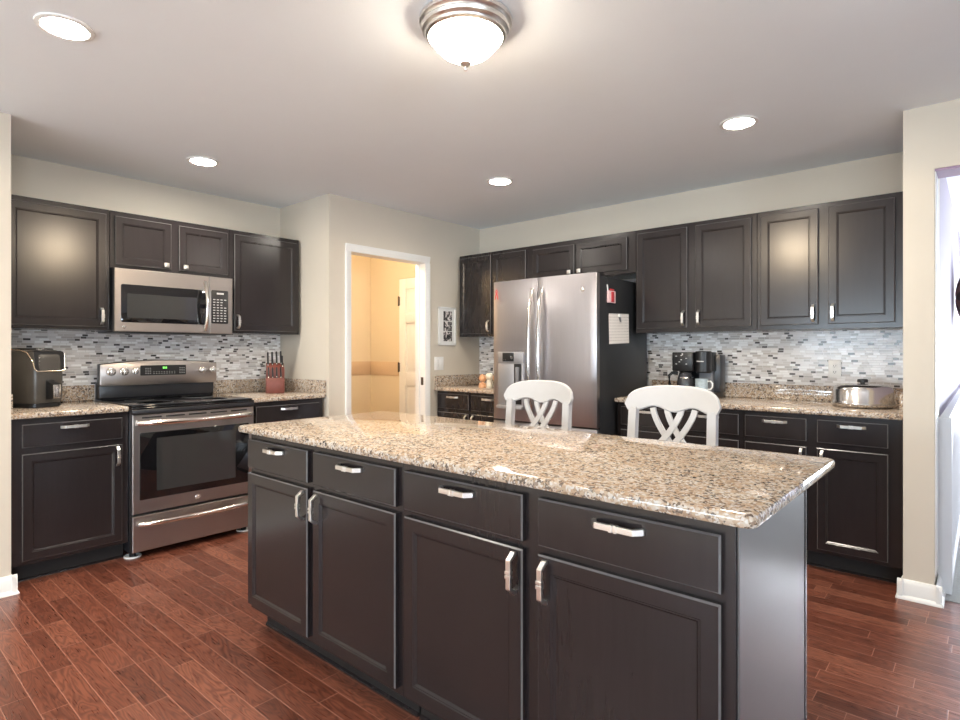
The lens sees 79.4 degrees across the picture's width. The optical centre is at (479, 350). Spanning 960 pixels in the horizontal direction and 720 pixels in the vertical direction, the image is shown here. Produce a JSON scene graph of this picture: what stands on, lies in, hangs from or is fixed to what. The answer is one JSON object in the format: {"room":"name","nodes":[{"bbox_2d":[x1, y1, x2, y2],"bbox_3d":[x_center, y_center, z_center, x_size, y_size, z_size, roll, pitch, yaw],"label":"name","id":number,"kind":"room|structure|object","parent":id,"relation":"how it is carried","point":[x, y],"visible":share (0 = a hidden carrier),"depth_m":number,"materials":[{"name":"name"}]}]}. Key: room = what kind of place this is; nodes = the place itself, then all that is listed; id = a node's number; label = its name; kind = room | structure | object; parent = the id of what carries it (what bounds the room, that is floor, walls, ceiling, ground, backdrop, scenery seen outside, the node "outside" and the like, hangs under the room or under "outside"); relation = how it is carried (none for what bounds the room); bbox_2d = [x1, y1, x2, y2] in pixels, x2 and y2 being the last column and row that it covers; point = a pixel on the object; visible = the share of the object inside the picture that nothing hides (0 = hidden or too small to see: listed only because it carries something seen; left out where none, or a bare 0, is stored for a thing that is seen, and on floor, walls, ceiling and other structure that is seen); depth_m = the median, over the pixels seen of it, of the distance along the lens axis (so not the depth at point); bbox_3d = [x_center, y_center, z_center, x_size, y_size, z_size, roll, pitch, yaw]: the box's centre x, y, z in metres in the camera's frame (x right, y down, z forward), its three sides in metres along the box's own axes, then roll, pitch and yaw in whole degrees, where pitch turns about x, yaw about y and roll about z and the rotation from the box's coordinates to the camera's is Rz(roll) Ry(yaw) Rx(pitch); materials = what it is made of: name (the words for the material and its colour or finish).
{"room":"kitchen","nodes":[
{"label":"kitchen","id":0,"kind":"room"},
{"bbox_2d":[0,112,10,577],"bbox_3d":[-4.475,0.017,1.156,0.756,2.450,5.448,0,0,41],"label":"wall","id":1,"kind":"structure","parent":0,"point":[5,119],"depth_m":2.94,"materials":[{"name":"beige paint"}]},
{"bbox_2d":[0,574,19,597],"bbox_3d":[-4.177,1.194,0.915,0.050,0.096,5.478,0,0,41],"label":"baseboard","id":2,"kind":"structure","parent":1,"relation":"attached to","point":[8,584],"depth_m":2.94,"materials":[{"name":"white paint"}]},
{"bbox_2d":[11,154,279,334],"bbox_3d":[-2.375,0.017,4.214,0.110,2.450,2.159,0,0,41],"label":"wall","id":3,"kind":"structure","parent":0,"point":[33,178],"depth_m":4.07,"materials":[{"name":"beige paint"}]},
{"bbox_2d":[11,194,108,330],"bbox_3d":[-2.634,-0.513,3.544,0.374,0.761,0.562,0,0,41],"label":"upper cabinet","id":4,"kind":"object","parent":3,"relation":"attached to","point":[60,250],"visible":0.99,"depth_m":3.45,"materials":[{"name":"brown wood"}]},
{"bbox_2d":[11,329,279,401],"bbox_3d":[-2.327,0.155,4.178,0.008,0.574,1.925,0,0,41],"label":"tile backsplash","id":5,"kind":"structure","parent":3,"relation":"attached to","point":[235,356],"depth_m":4.14,"materials":[{"name":"tile"}]},
{"bbox_2d":[109,210,228,277],"bbox_3d":[-2.197,-0.712,4.049,0.367,0.363,0.771,0,0,41],"label":"upper cabinet","id":6,"kind":"object","parent":3,"relation":"attached to","point":[139,242],"visible":0.94,"depth_m":3.91,"materials":[{"name":"brown wood"}]},
{"bbox_2d":[96,267,231,335],"bbox_3d":[-2.161,-0.322,4.019,0.436,0.408,0.758,0,0,41],"label":"microwave","id":7,"kind":"object","parent":6,"relation":"attached to","point":[140,301],"visible":0.99,"depth_m":3.88,"materials":[{"name":"silver metal"}]},
{"bbox_2d":[229,229,298,334],"bbox_3d":[-1.753,-0.513,4.552,0.374,0.761,0.568,0,0,41],"label":"upper cabinet","id":8,"kind":"object","parent":3,"relation":"attached to","point":[263,269],"visible":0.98,"depth_m":4.44,"materials":[{"name":"brown wood"}]},
{"bbox_2d":[351,255,370,413],"bbox_3d":[-1.578,0.017,5.969,1.005,2.450,1.753,0,0,41],"label":"wall","id":9,"kind":"structure","parent":0,"point":[360,265],"depth_m":6.76,"materials":[{"name":"beige paint"}]},
{"bbox_2d":[351,361,398,375],"bbox_3d":[-1.641,0.202,6.090,0.510,0.160,1.628,0,0,41],"label":"trim","id":10,"kind":"structure","parent":9,"relation":"attached to","point":[357,367],"depth_m":6.73,"materials":[{"name":"beige paint"}]},
{"bbox_2d":[280,193,479,416],"bbox_3d":[-0.850,0.017,5.331,0.715,2.450,1.752,0,0,41],"label":"wall","id":11,"kind":"structure","parent":0,"point":[322,225],"depth_m":4.69,"materials":[{"name":"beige paint"}]},
{"bbox_2d":[345,243,429,415],"bbox_3d":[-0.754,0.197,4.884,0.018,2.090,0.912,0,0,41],"label":"door frame","id":12,"kind":"structure","parent":11,"relation":"in","point":[349,247],"depth_m":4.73,"materials":[{"name":"white paint"}]},
{"bbox_2d":[434,357,443,369],"bbox_3d":[-0.376,0.115,5.322,0.009,0.122,0.115,0,0,41],"label":"light switch","id":13,"kind":"object","parent":11,"relation":"attached to","point":[438,361],"visible":1,"depth_m":5.32,"materials":[{"name":"white plastic"}]},
{"bbox_2d":[438,307,455,344],"bbox_3d":[-0.305,-0.231,5.398,0.016,0.356,0.230,0,0,41],"label":"photo frame","id":14,"kind":"object","parent":11,"relation":"attached to","point":[446,316],"visible":1,"depth_m":5.39,"materials":[{"name":"white paint"}]},
{"bbox_2d":[443,332,451,340],"bbox_3d":[-0.301,-0.136,5.401,0.002,0.088,0.110,0,0,41],"label":"photograph","id":15,"kind":"object","parent":14,"relation":"attached to","point":[447,336],"depth_m":5.40},
{"bbox_2d":[443,321,451,330],"bbox_3d":[-0.301,-0.231,5.401,0.002,0.088,0.110,0,0,41],"label":"photograph","id":16,"kind":"object","parent":14,"relation":"on","point":[447,325],"depth_m":5.40},
{"bbox_2d":[443,311,451,320],"bbox_3d":[-0.301,-0.326,5.401,0.002,0.088,0.110,0,0,41],"label":"photograph","id":17,"kind":"object","parent":14,"relation":"on","point":[447,315],"depth_m":5.40},
{"bbox_2d":[0,0,959,235],"bbox_3d":[1.307,-1.258,1.646,11.200,0.100,14.200,0,0,41],"label":"ceiling","id":18,"kind":"structure","parent":0,"point":[583,104],"depth_m":2.69,"materials":[{"name":"white paint"}]},
{"bbox_2d":[33,12,94,41],"bbox_3d":[-1.547,-1.204,2.157,0.188,0.009,0.188,0,0,41],"label":"recessed light","id":19,"kind":"object","parent":18,"relation":"in","point":[62,26],"visible":1,"depth_m":2.15,"materials":[{"name":"white paint"}]},
{"bbox_2d":[187,156,218,166],"bbox_3d":[-1.762,-1.204,3.680,0.188,0.009,0.188,0,0,41],"label":"recessed light","id":20,"kind":"object","parent":18,"relation":"in","point":[197,160],"visible":1,"depth_m":3.67,"materials":[{"name":"white paint"}]},
{"bbox_2d":[419,0,511,70],"bbox_3d":[-0.052,-1.115,2.112,0.340,0.186,0.340,0,0,41],"label":"dome ceiling light","id":21,"kind":"object","parent":18,"relation":"attached to","point":[465,33],"visible":1,"depth_m":2.02,"materials":[{"name":"white glass"}]},
{"bbox_2d":[487,177,512,185],"bbox_3d":[0.142,-1.204,4.113,0.188,0.009,0.188,0,0,41],"label":"recessed light","id":22,"kind":"object","parent":18,"relation":"in","point":[499,181],"visible":1,"depth_m":4.11,"materials":[{"name":"white paint"}]},
{"bbox_2d":[720,115,757,129],"bbox_3d":[1.369,-1.204,3.061,0.188,0.009,0.188,0,0,41],"label":"recessed light","id":23,"kind":"object","parent":18,"relation":"in","point":[745,121],"visible":1,"depth_m":3.05,"materials":[{"name":"white paint"}]},
{"bbox_2d":[0,529,959,719],"bbox_3d":[2.493,1.290,3.001,11.200,0.104,10.600,0,0,41],"label":"floor","id":24,"kind":"structure","parent":0,"point":[169,632],"depth_m":2.38,"materials":[{"name":"brown wood"}]},
{"bbox_2d":[11,412,127,581],"bbox_3d":[-2.504,0.800,3.430,0.692,0.882,0.562,0,0,41],"label":"base cabinet","id":25,"kind":"object","parent":24,"relation":"on","point":[69,474],"visible":0.97,"depth_m":3.21,"materials":[{"name":"brown wood"}]},
{"bbox_2d":[11,385,128,419],"bbox_3d":[-2.517,0.293,3.440,0.677,0.133,0.563,0,0,41],"label":"countertop","id":26,"kind":"structure","parent":25,"relation":"on","point":[78,399],"depth_m":3.36,"materials":[{"name":"beige stone"}]},
{"bbox_2d":[11,348,64,407],"bbox_3d":[-2.616,0.154,3.402,0.346,0.345,0.206,0,0,16],"label":"air fryer","id":27,"kind":"object","parent":26,"relation":"on","point":[36,373],"visible":0.87,"depth_m":3.32,"materials":[{"name":"black plastic"}]},
{"bbox_2d":[124,553,141,558],"bbox_3d":[-2.098,1.237,3.495,0.094,0.009,0.094,0,0,41],"label":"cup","id":28,"kind":"object","parent":24,"relation":"on","point":[137,554],"visible":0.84,"depth_m":3.48,"materials":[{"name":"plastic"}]},
{"bbox_2d":[95,360,253,556],"bbox_3d":[-2.038,0.649,3.902,0.774,1.176,0.765,0,0,41],"label":"range","id":29,"kind":"object","parent":24,"relation":"on","point":[188,469],"visible":0.95,"depth_m":3.71,"materials":[{"name":"silver metal"}]},
{"bbox_2d":[101,394,253,409],"bbox_3d":[-2.034,0.337,3.899,0.624,0.024,0.754,0,0,41],"label":"cooktop","id":30,"kind":"object","parent":29,"relation":"in","point":[157,401],"depth_m":3.80,"materials":[{"name":"black glass"}]},
{"bbox_2d":[236,527,247,531],"bbox_3d":[-1.641,1.237,4.017,0.094,0.009,0.094,0,0,41],"label":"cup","id":31,"kind":"object","parent":24,"relation":"on","point":[239,529],"visible":0.57,"depth_m":3.98,"materials":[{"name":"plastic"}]},
{"bbox_2d":[247,398,322,526],"bbox_3d":[-1.625,0.800,4.435,0.692,0.882,0.580,0,0,41],"label":"base cabinet","id":32,"kind":"object","parent":24,"relation":"on","point":[273,411],"visible":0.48,"depth_m":4.21,"materials":[{"name":"brown wood"}]},
{"bbox_2d":[213,378,325,402],"bbox_3d":[-1.631,0.293,4.452,0.677,0.133,0.596,0,0,41],"label":"countertop","id":33,"kind":"structure","parent":32,"relation":"on","point":[295,389],"depth_m":4.53,"materials":[{"name":"beige stone"}]},
{"bbox_2d":[266,351,284,393],"bbox_3d":[-1.609,0.164,4.537,0.141,0.326,0.170,0,0,-25],"label":"knife block","id":34,"kind":"object","parent":33,"relation":"on","point":[275,372],"visible":1,"depth_m":4.50,"materials":[{"name":"brown wood"}]},
{"bbox_2d":[248,434,420,717],"bbox_3d":[-0.455,0.800,2.449,1.018,0.882,0.652,0,0,41],"label":"base cabinet","id":35,"kind":"object","parent":24,"relation":"on","point":[326,526],"visible":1,"depth_m":2.16,"materials":[{"name":"brown wood"}]},
{"bbox_2d":[437,391,496,421],"bbox_3d":[0.113,0.800,5.209,0.860,0.882,0.646,0,0,41],"label":"base cabinet","id":36,"kind":"object","parent":24,"relation":"on","point":[458,405],"visible":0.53,"depth_m":5.03,"materials":[{"name":"brown wood"}]},
{"bbox_2d":[434,374,493,393],"bbox_3d":[0.114,0.293,5.222,0.875,0.133,0.630,0,0,41],"label":"countertop","id":37,"kind":"structure","parent":36,"relation":"on","point":[469,383],"depth_m":5.34,"materials":[{"name":"beige stone"}]},
{"bbox_2d":[479,373,493,387],"bbox_3d":[0.084,0.261,5.146,0.193,0.132,0.078,0,0,6],"label":"figurine","id":38,"kind":"object","parent":37,"relation":"on","point":[489,376],"visible":0.77,"depth_m":5.12,"materials":[{"name":"beige ceramic"}]},
{"bbox_2d":[504,380,573,430],"bbox_3d":[0.202,0.705,3.108,0.460,1.078,0.505,0,0,41],"label":"counter chair","id":39,"kind":"object","parent":24,"relation":"on","point":[540,391],"visible":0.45,"depth_m":3.26,"materials":[{"name":"white paint"}]},
{"bbox_2d":[494,271,646,434],"bbox_3d":[0.675,0.348,4.492,0.914,1.786,0.870,0,0,41],"label":"refrigerator","id":40,"kind":"object","parent":24,"relation":"on","point":[553,328],"visible":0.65,"depth_m":4.16,"materials":[{"name":"grey metal"}]},
{"bbox_2d":[606,277,615,302],"bbox_3d":[0.919,-0.426,4.067,0.014,0.176,0.128,0,0,41],"label":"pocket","id":41,"kind":"object","parent":40,"relation":"attached to","point":[611,294],"visible":1,"depth_m":4.06,"materials":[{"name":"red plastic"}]},
{"bbox_2d":[609,313,628,343],"bbox_3d":[1.004,-0.161,4.173,0.001,0.225,0.307,0,0,41],"label":"paper note","id":42,"kind":"object","parent":40,"relation":"attached to","point":[618,331],"visible":1,"depth_m":4.16,"materials":[{"name":"white paper"}]},
{"bbox_2d":[404,464,806,719],"bbox_3d":[0.327,0.800,1.766,1.057,0.882,0.654,0,0,41],"label":"base cabinet","id":43,"kind":"object","parent":24,"relation":"on","point":[521,603],"visible":0.97,"depth_m":1.48,"materials":[{"name":"brown wood"}]},
{"bbox_2d":[238,411,834,528],"bbox_3d":[0.006,0.344,2.176,2.164,0.030,0.837,0,0,41],"label":"countertop","id":44,"kind":"structure","parent":43,"relation":"on","point":[733,487],"depth_m":1.76,"materials":[{"name":"stone"}]},
{"bbox_2d":[625,385,721,445],"bbox_3d":[0.783,0.705,2.600,0.460,1.078,0.505,0,0,41],"label":"counter chair","id":45,"kind":"object","parent":24,"relation":"on","point":[671,398],"visible":0.37,"depth_m":2.75,"materials":[{"name":"white paint"}]},
{"bbox_2d":[617,402,743,448],"bbox_3d":[1.471,0.800,4.021,0.850,0.882,0.646,0,0,41],"label":"base cabinet","id":46,"kind":"object","parent":24,"relation":"on","point":[731,422],"visible":0.24,"depth_m":3.72,"materials":[{"name":"brown wood"}]},
{"bbox_2d":[744,410,902,583],"bbox_3d":[2.087,0.800,3.481,0.785,0.882,0.646,0,0,41],"label":"base cabinet","id":47,"kind":"object","parent":24,"relation":"on","point":[855,510],"visible":0.65,"depth_m":3.17,"materials":[{"name":"brown wood"}]},
{"bbox_2d":[614,380,902,419],"bbox_3d":[1.775,0.293,3.768,1.656,0.133,0.630,0,0,41],"label":"countertop","id":48,"kind":"structure","parent":47,"relation":"on","point":[781,398],"depth_m":3.68,"materials":[{"name":"beige stone"}]},
{"bbox_2d":[668,351,724,396],"bbox_3d":[1.545,0.164,4.146,0.325,0.326,0.275,0,0,41],"label":"coffee maker","id":49,"kind":"object","parent":48,"relation":"on","point":[691,366],"visible":0.82,"depth_m":4.08,"materials":[{"name":"black plastic"}]},
{"bbox_2d":[695,379,712,389],"bbox_3d":[1.548,0.243,4.018,0.089,0.098,0.115,0,0,-18],"label":"coffee mug","id":50,"kind":"object","parent":49,"relation":"on","point":[700,383],"visible":0.69,"depth_m":3.99,"materials":[{"name":"white ceramic"}]},
{"bbox_2d":[831,379,895,408],"bbox_3d":[2.243,0.245,3.392,0.320,0.163,0.320,0,0,41],"label":"pan","id":51,"kind":"object","parent":48,"relation":"on","point":[862,395],"visible":1,"depth_m":3.28,"materials":[{"name":"silver metal"}]},
{"bbox_2d":[937,389,959,594],"bbox_3d":[4.021,0.787,4.840,0.060,0.900,5.020,0,0,41],"label":"balustrade","id":52,"kind":"object","parent":24,"relation":"on","point":[949,420],"visible":0.98,"depth_m":2.96,"materials":[{"name":"white paint"}]},
{"bbox_2d":[371,152,902,411],"bbox_3d":[0.621,0.017,5.278,5.385,2.450,0.127,0,0,41],"label":"wall","id":53,"kind":"structure","parent":0,"point":[883,174],"depth_m":4.56,"materials":[{"name":"beige paint"}]},
{"bbox_2d":[460,247,527,337],"bbox_3d":[0.200,-0.513,5.314,0.804,0.761,0.378,0,0,41],"label":"upper cabinet","id":54,"kind":"object","parent":53,"relation":"attached to","point":[478,272],"visible":0.58,"depth_m":5.26,"materials":[{"name":"brown wood"}]},
{"bbox_2d":[528,231,635,279],"bbox_3d":[0.878,-0.738,4.725,0.988,0.311,0.372,0,0,41],"label":"upper cabinet","id":55,"kind":"object","parent":53,"relation":"attached to","point":[613,255],"visible":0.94,"depth_m":4.56,"materials":[{"name":"brown wood"}]},
{"bbox_2d":[479,279,902,387],"bbox_3d":[1.303,-0.069,4.607,3.472,1.020,0.008,0,0,41],"label":"tile backsplash","id":56,"kind":"structure","parent":53,"relation":"attached to","point":[790,357],"depth_m":3.92,"materials":[{"name":"tile"}]},
{"bbox_2d":[828,360,840,377],"bbox_3d":[2.289,0.116,3.733,0.072,0.115,0.008,0,0,41],"label":"power outlet","id":57,"kind":"object","parent":56,"relation":"attached to","point":[834,366],"visible":1,"depth_m":3.73,"materials":[{"name":"white plastic"}]},
{"bbox_2d":[636,213,768,333],"bbox_3d":[1.565,-0.513,4.120,0.841,0.761,0.378,0,0,41],"label":"upper cabinet","id":58,"kind":"object","parent":53,"relation":"attached to","point":[700,276],"visible":0.98,"depth_m":3.97,"materials":[{"name":"brown wood"}]},
{"bbox_2d":[757,191,902,331],"bbox_3d":[2.177,-0.513,3.584,0.785,0.761,0.378,0,0,41],"label":"upper cabinet","id":59,"kind":"object","parent":53,"relation":"attached to","point":[836,265],"visible":0.99,"depth_m":3.46,"materials":[{"name":"brown wood"}]},
{"bbox_3d":[-0.603,0.216,6.244,0.789,2.051,0.030,0,0,41],"label":"door","id":60,"kind":"structure","parent":53,"relation":"in","visible":0},
{"bbox_2d":[398,277,415,413],"bbox_3d":[-0.619,0.214,6.248,0.779,2.035,0.045,0,0,41],"label":"door","id":61,"kind":"structure","parent":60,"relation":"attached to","point":[406,298],"depth_m":6.42,"materials":[{"name":"white paint"}]},
{"bbox_2d":[903,99,959,584],"bbox_3d":[4.561,0.017,1.276,5.815,2.450,0.732,0,0,41],"label":"wall","id":62,"kind":"structure","parent":0,"point":[931,133],"depth_m":2.87,"materials":[{"name":"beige paint"}]},
{"bbox_2d":[895,575,945,607],"bbox_3d":[2.230,1.194,2.928,0.191,0.096,0.210,0,0,41],"label":"baseboard","id":63,"kind":"structure","parent":62,"relation":"attached to","point":[909,590],"depth_m":2.86,"materials":[{"name":"white paint"}]},
{"bbox_2d":[935,165,959,178],"bbox_3d":[2.787,-0.886,2.457,1.338,0.012,0.166,0,0,41],"label":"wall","id":64,"kind":"structure","parent":62,"relation":"attached to","point":[950,171],"depth_m":2.84,"materials":[{"name":"paint"}]},
{"bbox_2d":[940,178,959,415],"bbox_3d":[4.037,0.017,5.017,0.110,2.450,5.332,0,0,41],"label":"wall","id":65,"kind":"structure","parent":0,"point":[949,233],"depth_m":4.29,"materials":[{"name":"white paint"}]},
{"bbox_2d":[935,171,937,575],"bbox_3d":[2.284,0.111,2.895,0.006,1.981,0.168,0,0,41],"label":"trim opening","id":66,"kind":"structure","parent":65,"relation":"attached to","point":[936,176],"depth_m":2.85,"materials":[{"name":"white paint"}]},
{"bbox_2d":[955,278,959,316],"bbox_3d":[4.141,-0.459,4.907,0.173,0.730,0.730,0,0,41],"label":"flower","id":67,"kind":"object","parent":65,"relation":"attached to","point":[957,292],"visible":1,"depth_m":4.88,"materials":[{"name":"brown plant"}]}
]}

